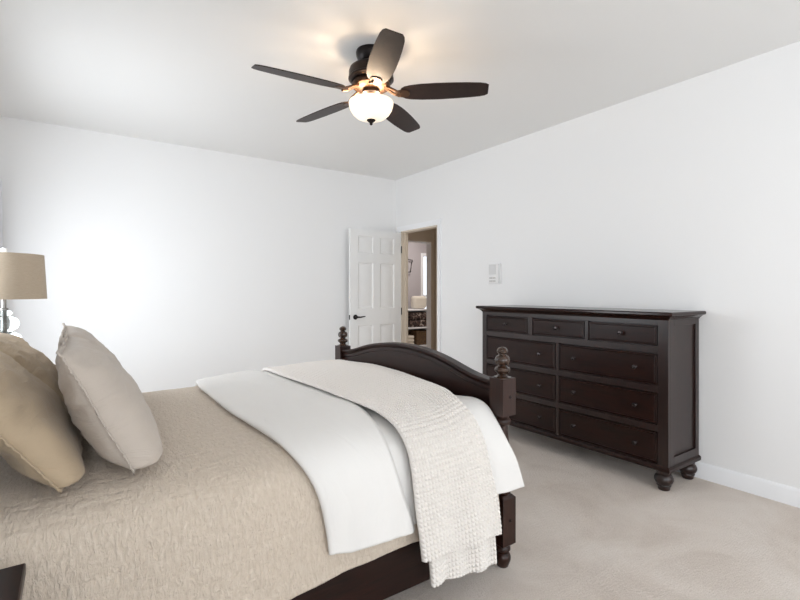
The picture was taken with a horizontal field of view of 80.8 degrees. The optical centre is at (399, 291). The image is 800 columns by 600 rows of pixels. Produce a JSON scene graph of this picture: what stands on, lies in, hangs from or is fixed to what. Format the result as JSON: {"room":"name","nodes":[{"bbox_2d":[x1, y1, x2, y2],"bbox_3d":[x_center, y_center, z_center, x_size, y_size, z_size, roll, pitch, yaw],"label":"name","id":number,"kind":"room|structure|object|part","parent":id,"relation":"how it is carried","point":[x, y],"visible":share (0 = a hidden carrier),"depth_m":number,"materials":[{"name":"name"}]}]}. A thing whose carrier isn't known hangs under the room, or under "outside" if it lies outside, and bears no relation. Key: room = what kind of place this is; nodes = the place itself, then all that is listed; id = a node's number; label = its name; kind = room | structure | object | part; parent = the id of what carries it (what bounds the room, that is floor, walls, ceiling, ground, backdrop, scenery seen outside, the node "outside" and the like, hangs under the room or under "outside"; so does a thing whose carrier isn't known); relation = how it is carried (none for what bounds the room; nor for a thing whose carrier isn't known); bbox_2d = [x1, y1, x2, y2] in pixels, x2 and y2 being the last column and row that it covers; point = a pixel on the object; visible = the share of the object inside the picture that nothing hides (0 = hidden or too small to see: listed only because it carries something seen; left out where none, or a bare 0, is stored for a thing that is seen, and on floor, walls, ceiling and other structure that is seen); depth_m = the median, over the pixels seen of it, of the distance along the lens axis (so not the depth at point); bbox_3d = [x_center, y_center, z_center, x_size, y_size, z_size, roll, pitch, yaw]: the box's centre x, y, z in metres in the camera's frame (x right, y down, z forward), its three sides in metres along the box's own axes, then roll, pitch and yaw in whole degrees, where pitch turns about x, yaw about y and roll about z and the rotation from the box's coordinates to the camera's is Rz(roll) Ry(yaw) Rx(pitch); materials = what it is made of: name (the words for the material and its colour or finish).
{"room":"bedroom","nodes":[
{"label":"bedroom","id":0,"kind":"room"},
{"bbox_2d":[0,116,395,392],"bbox_3d":[-1.820,-0.103,5.060,4.225,2.740,0.100,0,0,-35],"label":"wall","id":1,"kind":"structure","parent":0,"point":[188,265],"depth_m":4.73,"materials":[{"name":"white paint"}]},
{"bbox_2d":[0,0,799,179],"bbox_3d":[0.630,-1.498,1.621,4.325,0.050,8.544,0,0,-35],"label":"ceiling","id":2,"kind":"structure","parent":0,"point":[178,72],"depth_m":3.00,"materials":[{"name":"white paint"}]},
{"bbox_2d":[251,28,488,132],"bbox_3d":[-0.220,-1.245,2.872,1.337,0.454,1.371,0,0,-35],"label":"ceiling fan","id":3,"kind":"object","parent":2,"relation":"hanging from","point":[371,75],"visible":1,"depth_m":2.80,"materials":[{"name":"brown wood"}]},
{"bbox_3d":[-0.561,-1.212,2.658,0.533,0.039,0.161,0,0,-35],"label":"fan blade","id":4,"kind":"part","parent":3,"relation":"part of","materials":[{"name":"brown wood"}]},
{"bbox_3d":[-0.509,-1.212,3.180,0.530,0.039,0.149,0,0,42],"label":"fan blade","id":5,"kind":"part","parent":3,"relation":"part of","materials":[{"name":"brown wood"}]},
{"bbox_3d":[-0.177,-1.107,2.884,0.274,0.113,0.274,0,0,-35],"label":"lamp shade","id":6,"kind":"part","parent":3,"relation":"part of","materials":[{"name":"white glass"}]},
{"bbox_3d":[-0.083,-1.212,2.450,0.149,0.039,0.530,0,0,-12],"label":"fan blade","id":7,"kind":"part","parent":3,"relation":"part of","materials":[{"name":"brown wood"}]},
{"bbox_3d":[0.002,-1.212,3.292,0.149,0.039,0.530,0,0,24],"label":"fan blade","id":8,"kind":"part","parent":3,"relation":"part of","materials":[{"name":"brown wood"}]},
{"bbox_3d":[0.266,-1.212,2.840,0.530,0.039,0.149,0,0,6],"label":"fan blade","id":9,"kind":"part","parent":3,"relation":"part of","materials":[{"name":"brown wood"}]},
{"bbox_2d":[408,242,425,308],"bbox_3d":[-0.356,-0.103,9.189,3.900,2.740,0.100,0,0,-35],"label":"wall","id":10,"kind":"structure","parent":0,"point":[415,250],"depth_m":9.58,"materials":[{"name":"grey paint"}]},
{"bbox_2d":[421,253,425,296],"bbox_3d":[0.720,0.092,9.901,0.740,1.770,0.078,0,0,-35],"label":"window","id":11,"kind":"structure","parent":10,"relation":"in","point":[423,255],"depth_m":9.69,"materials":[{"name":"white"}]},
{"bbox_3d":[0.705,0.092,9.922,0.620,1.650,0.004,0,0,-35],"label":"pane","id":12,"kind":"part","parent":11,"relation":"part of","materials":[{"name":"white glass"}]},
{"bbox_2d":[408,229,433,237],"bbox_3d":[0.734,-0.103,7.620,3.900,2.740,0.100,0,0,-35],"label":"wall","id":13,"kind":"structure","parent":0,"point":[427,233],"depth_m":7.32,"materials":[{"name":"beige paint"}]},
{"bbox_2d":[408,236,434,349],"bbox_3d":[0.149,0.214,7.205,0.886,2.105,0.117,0,0,-35],"label":"door frame","id":14,"kind":"structure","parent":13,"relation":"attached to","point":[428,244],"depth_m":7.40,"materials":[{"name":"white"}]},
{"bbox_2d":[434,228,436,350],"bbox_3d":[1.667,-0.103,5.901,0.100,2.740,3.790,0,0,-35],"label":"wall","id":15,"kind":"structure","parent":0,"point":[435,230],"depth_m":7.41,"materials":[{"name":"beige paint"}]},
{"bbox_2d":[384,425,799,599],"bbox_3d":[0.630,1.292,1.621,4.325,0.050,8.544,0,0,-35],"label":"floor","id":16,"kind":"structure","parent":0,"point":[591,525],"depth_m":2.42,"materials":[{"name":"carpet"}]},
{"bbox_2d":[0,563,25,599],"bbox_3d":[-0.935,0.957,0.763,0.505,0.620,0.548,0,0,-35],"label":"nightstand","id":17,"kind":"object","parent":16,"relation":"on","point":[12,579],"visible":1,"depth_m":1.05,"materials":[{"name":"brown wood"}]},
{"bbox_2d":[291,326,515,599],"bbox_3d":[-0.849,0.638,2.208,2.219,1.258,1.658,0,0,-35],"label":"bed","id":18,"kind":"object","parent":16,"relation":"on","point":[399,570],"visible":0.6,"depth_m":2.15,"materials":[{"name":"brown wood"}]},
{"bbox_3d":[-0.421,0.832,3.464,0.084,0.870,0.084,0,0,-35],"label":"post","id":19,"kind":"part","parent":18,"relation":"part of","materials":[{"name":"brown wood"}]},
{"bbox_3d":[-0.423,1.065,1.588,2.058,0.265,0.025,0,0,-35],"label":"rail","id":20,"kind":"part","parent":18,"relation":"part of","materials":[{"name":"brown wood"}]},
{"bbox_3d":[0.026,0.392,2.819,0.062,0.162,1.486,0,0,-35],"label":"crest rail","id":21,"kind":"part","parent":18,"relation":"part of","materials":[{"name":"brown wood"}]},
{"bbox_3d":[0.026,0.627,2.819,0.026,0.620,1.486,0,0,-35],"label":"footboard panel","id":22,"kind":"part","parent":18,"relation":"part of","materials":[{"name":"brown wood"}]},
{"bbox_3d":[0.474,0.832,2.174,0.084,0.870,0.084,0,0,-35],"label":"post","id":23,"kind":"part","parent":18,"relation":"part of","materials":[{"name":"brown wood"}]},
{"bbox_2d":[476,305,705,490],"bbox_3d":[1.373,0.698,3.720,0.469,1.138,1.714,0,0,-35],"label":"dresser","id":24,"kind":"object","parent":16,"relation":"on","point":[620,383],"visible":0.8,"depth_m":3.27,"materials":[{"name":"brown wood"}]},
{"bbox_3d":[0.920,0.281,4.051,0.023,0.127,0.456,0,0,-35],"label":"drawer","id":25,"kind":"part","parent":24,"relation":"part of","materials":[{"name":"brown wood"}]},
{"bbox_3d":[0.997,0.749,3.939,0.023,0.193,0.728,0,0,-35],"label":"drawer","id":26,"kind":"part","parent":24,"relation":"part of","materials":[{"name":"brown wood"}]},
{"bbox_3d":[0.997,0.498,3.939,0.023,0.194,0.728,0,0,-35],"label":"drawer","id":27,"kind":"part","parent":24,"relation":"part of","materials":[{"name":"brown wood"}]},
{"bbox_3d":[0.997,0.998,3.939,0.023,0.194,0.728,0,0,-35],"label":"drawer","id":28,"kind":"part","parent":24,"relation":"part of","materials":[{"name":"brown wood"}]},
{"bbox_3d":[1.215,0.281,3.625,0.023,0.127,0.464,0,0,-35],"label":"drawer","id":29,"kind":"part","parent":24,"relation":"part of","materials":[{"name":"brown wood"}]},
{"bbox_3d":[1.383,1.121,3.727,0.433,0.035,1.652,0,0,-35],"label":"moulding","id":30,"kind":"part","parent":24,"relation":"part of","materials":[{"name":"brown wood"}]},
{"bbox_3d":[1.437,0.998,3.307,0.023,0.194,0.732,0,0,-35],"label":"drawer","id":31,"kind":"part","parent":24,"relation":"part of","materials":[{"name":"brown wood"}]},
{"bbox_3d":[1.437,0.749,3.307,0.023,0.193,0.732,0,0,-35],"label":"drawer","id":32,"kind":"part","parent":24,"relation":"part of","materials":[{"name":"brown wood"}]},
{"bbox_3d":[1.437,0.498,3.307,0.023,0.194,0.732,0,0,-35],"label":"drawer","id":33,"kind":"part","parent":24,"relation":"part of","materials":[{"name":"brown wood"}]},
{"bbox_3d":[1.508,0.281,3.204,0.023,0.127,0.482,0,0,-35],"label":"drawer","id":34,"kind":"part","parent":24,"relation":"part of","materials":[{"name":"brown wood"}]},
{"bbox_3d":[-2.247,0.957,2.652,0.505,0.620,0.548,0,0,-35],"label":"nightstand","id":35,"kind":"object","parent":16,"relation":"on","visible":0},
{"bbox_2d":[0,248,46,337],"bbox_3d":[-2.233,0.200,2.650,0.392,0.894,0.392,0,0,-35],"label":"table lamp","id":36,"kind":"object","parent":35,"relation":"on","point":[22,275],"visible":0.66,"depth_m":2.59,"materials":[{"name":"beige fabric"}]},
{"bbox_3d":[-2.233,0.040,2.650,0.040,0.129,0.040,0,0,-35],"label":"stem","id":37,"kind":"part","parent":36,"relation":"part of","materials":[{"name":"silver metal"}]},
{"bbox_3d":[-2.233,-0.085,2.650,0.392,0.253,0.392,0,0,-35],"label":"lamp shade","id":38,"kind":"part","parent":36,"relation":"part of","materials":[{"name":"beige fabric"}]},
{"bbox_2d":[396,41,799,488],"bbox_3d":[2.365,-0.103,2.826,0.100,2.740,8.544,0,0,-35],"label":"wall","id":39,"kind":"structure","parent":0,"point":[684,195],"depth_m":3.33,"materials":[{"name":"white paint"}]},
{"bbox_2d":[349,228,401,348],"bbox_3d":[-0.296,0.246,5.905,0.770,2.018,0.149,0,0,-35],"label":"door","id":40,"kind":"structure","parent":39,"relation":"in","point":[375,310],"depth_m":5.87,"materials":[{"name":"white wood"}]},
{"bbox_3d":[-0.492,0.310,5.713,0.148,0.062,0.057,0,0,-35],"label":"handle","id":41,"kind":"part","parent":40,"relation":"part of","materials":[{"name":"black metal"}]},
{"bbox_2d":[397,219,440,351],"bbox_3d":[0.262,0.211,5.840,0.119,2.111,0.875,0,0,-35],"label":"door frame","id":42,"kind":"structure","parent":39,"relation":"attached to","point":[404,234],"depth_m":6.06,"materials":[{"name":"beige paint"}]},
{"bbox_2d":[489,263,500,283],"bbox_3d":[0.953,-0.179,4.741,0.034,0.203,0.156,0,0,-35],"label":"keypad","id":43,"kind":"object","parent":39,"relation":"attached to","point":[494,269],"visible":1,"depth_m":4.72,"materials":[{"name":"white plastic"}]},
{"bbox_2d":[677,461,799,507],"bbox_3d":[2.585,1.213,2.408,0.016,0.108,7.405,0,0,-35],"label":"baseboard","id":44,"kind":"structure","parent":39,"relation":"attached to","point":[778,492],"depth_m":2.95,"materials":[{"name":"white"}]},
{"bbox_3d":[0.160,1.292,8.446,3.900,0.050,1.910,0,0,-35],"label":"floor","id":45,"kind":"structure","parent":0,"visible":0},
{"bbox_2d":[408,308,425,346],"bbox_3d":[0.233,0.804,9.270,0.760,0.925,0.400,0,0,-35],"label":"storage shelf","id":46,"kind":"object","parent":45,"relation":"on","point":[412,309],"visible":0.08,"depth_m":9.18,"materials":[{"name":"white wood"}]},
{"bbox_2d":[408,335,413,343],"bbox_3d":[0.090,0.944,9.134,0.270,0.194,0.300,0,0,-35],"label":"folded towel","id":47,"kind":"object","parent":46,"relation":"on","point":[410,337],"visible":0.23,"depth_m":9.05,"materials":[{"name":"beige fabric"}]},
{"bbox_2d":[408,312,425,326],"bbox_3d":[0.302,0.549,9.293,0.500,0.284,0.320,0,0,-35],"label":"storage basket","id":48,"kind":"object","parent":46,"relation":"on","point":[415,319],"visible":0.58,"depth_m":9.14,"materials":[{"name":"wicker"}]},
{"bbox_2d":[408,329,425,344],"bbox_3d":[0.378,0.906,9.338,0.380,0.271,0.351,0,0,-35],"label":"storage basket","id":49,"kind":"object","parent":46,"relation":"on","point":[419,335],"visible":0.48,"depth_m":9.17,"materials":[{"name":"brown wicker"}]},
{"bbox_2d":[411,296,425,308],"bbox_3d":[0.374,0.214,9.392,0.330,0.254,0.160,0,0,-35],"label":"cushion","id":50,"kind":"object","parent":46,"relation":"on","point":[417,302],"visible":0.92,"depth_m":9.31,"materials":[{"name":"beige fabric"}]},
{"bbox_3d":[-1.076,-0.103,0.375,0.100,2.740,8.444,0,0,-35],"label":"wall","id":51,"kind":"structure","parent":0,"visible":0},
{"bbox_3d":[-2.914,-0.930,3.195,0.100,0.024,1.673,0,0,-35],"label":"curtain rod","id":52,"kind":"object","parent":51,"relation":"attached to","visible":0},
{"bbox_2d":[0,178,2,307],"bbox_3d":[-3.237,0.162,3.754,0.079,2.170,0.341,0,0,-35],"label":"curtain","id":53,"kind":"object","parent":52,"relation":"hanging from","point":[1,231],"visible":0.26,"depth_m":3.90,"materials":[{"name":"white fabric"}]},
{"bbox_3d":[-0.858,0.792,2.204,2.015,0.360,1.460,0,0,-35],"label":"mattress","id":54,"kind":"object","parent":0,"visible":0},
{"bbox_2d":[0,386,499,599],"bbox_3d":[-0.844,0.764,2.209,1.976,0.493,1.687,0,0,-35],"label":"quilt","id":55,"kind":"object","parent":54,"relation":"on","point":[225,511],"visible":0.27,"depth_m":1.45,"materials":[{"name":"beige fabric"}]},
{"bbox_2d":[0,332,64,402],"bbox_3d":[-1.655,0.372,2.126,0.332,0.370,0.726,0,0,-35],"label":"pillow","id":56,"kind":"object","parent":55,"relation":"on","point":[36,363],"visible":0.36,"depth_m":1.98,"materials":[{"name":"beige fabric"}]},
{"bbox_2d":[0,351,84,492],"bbox_3d":[-1.237,0.344,1.508,0.375,0.430,0.729,0,0,-35],"label":"pillow","id":57,"kind":"object","parent":55,"relation":"on","point":[40,440],"visible":0.96,"depth_m":1.31,"materials":[{"name":"beige fabric"}]},
{"bbox_2d":[58,323,121,365],"bbox_3d":[-1.476,0.360,2.286,0.301,0.393,0.728,0,0,-35],"label":"pillow","id":58,"kind":"object","parent":55,"relation":"on","point":[74,331],"visible":0.23,"depth_m":2.14,"materials":[{"name":"beige fabric"}]},
{"bbox_2d":[55,333,162,474],"bbox_3d":[-1.044,0.359,1.680,0.307,0.392,0.724,0,0,-35],"label":"pillow","id":59,"kind":"object","parent":55,"relation":"on","point":[103,401],"visible":1,"depth_m":1.42,"materials":[{"name":"beige fabric"}]},
{"bbox_2d":[195,370,523,554],"bbox_3d":[-0.393,0.707,2.529,1.083,0.424,1.779,0,0,-35],"label":"duvet","id":60,"kind":"object","parent":55,"relation":"on","point":[356,462],"visible":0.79,"depth_m":1.81,"materials":[{"name":"white fabric"}]},
{"bbox_2d":[262,359,501,587],"bbox_3d":[-0.230,0.798,2.626,0.581,0.677,1.851,0,0,-35],"label":"throw blanket","id":61,"kind":"object","parent":60,"relation":"on","point":[457,508],"visible":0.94,"depth_m":1.94,"materials":[{"name":"white fabric"}]}
]}

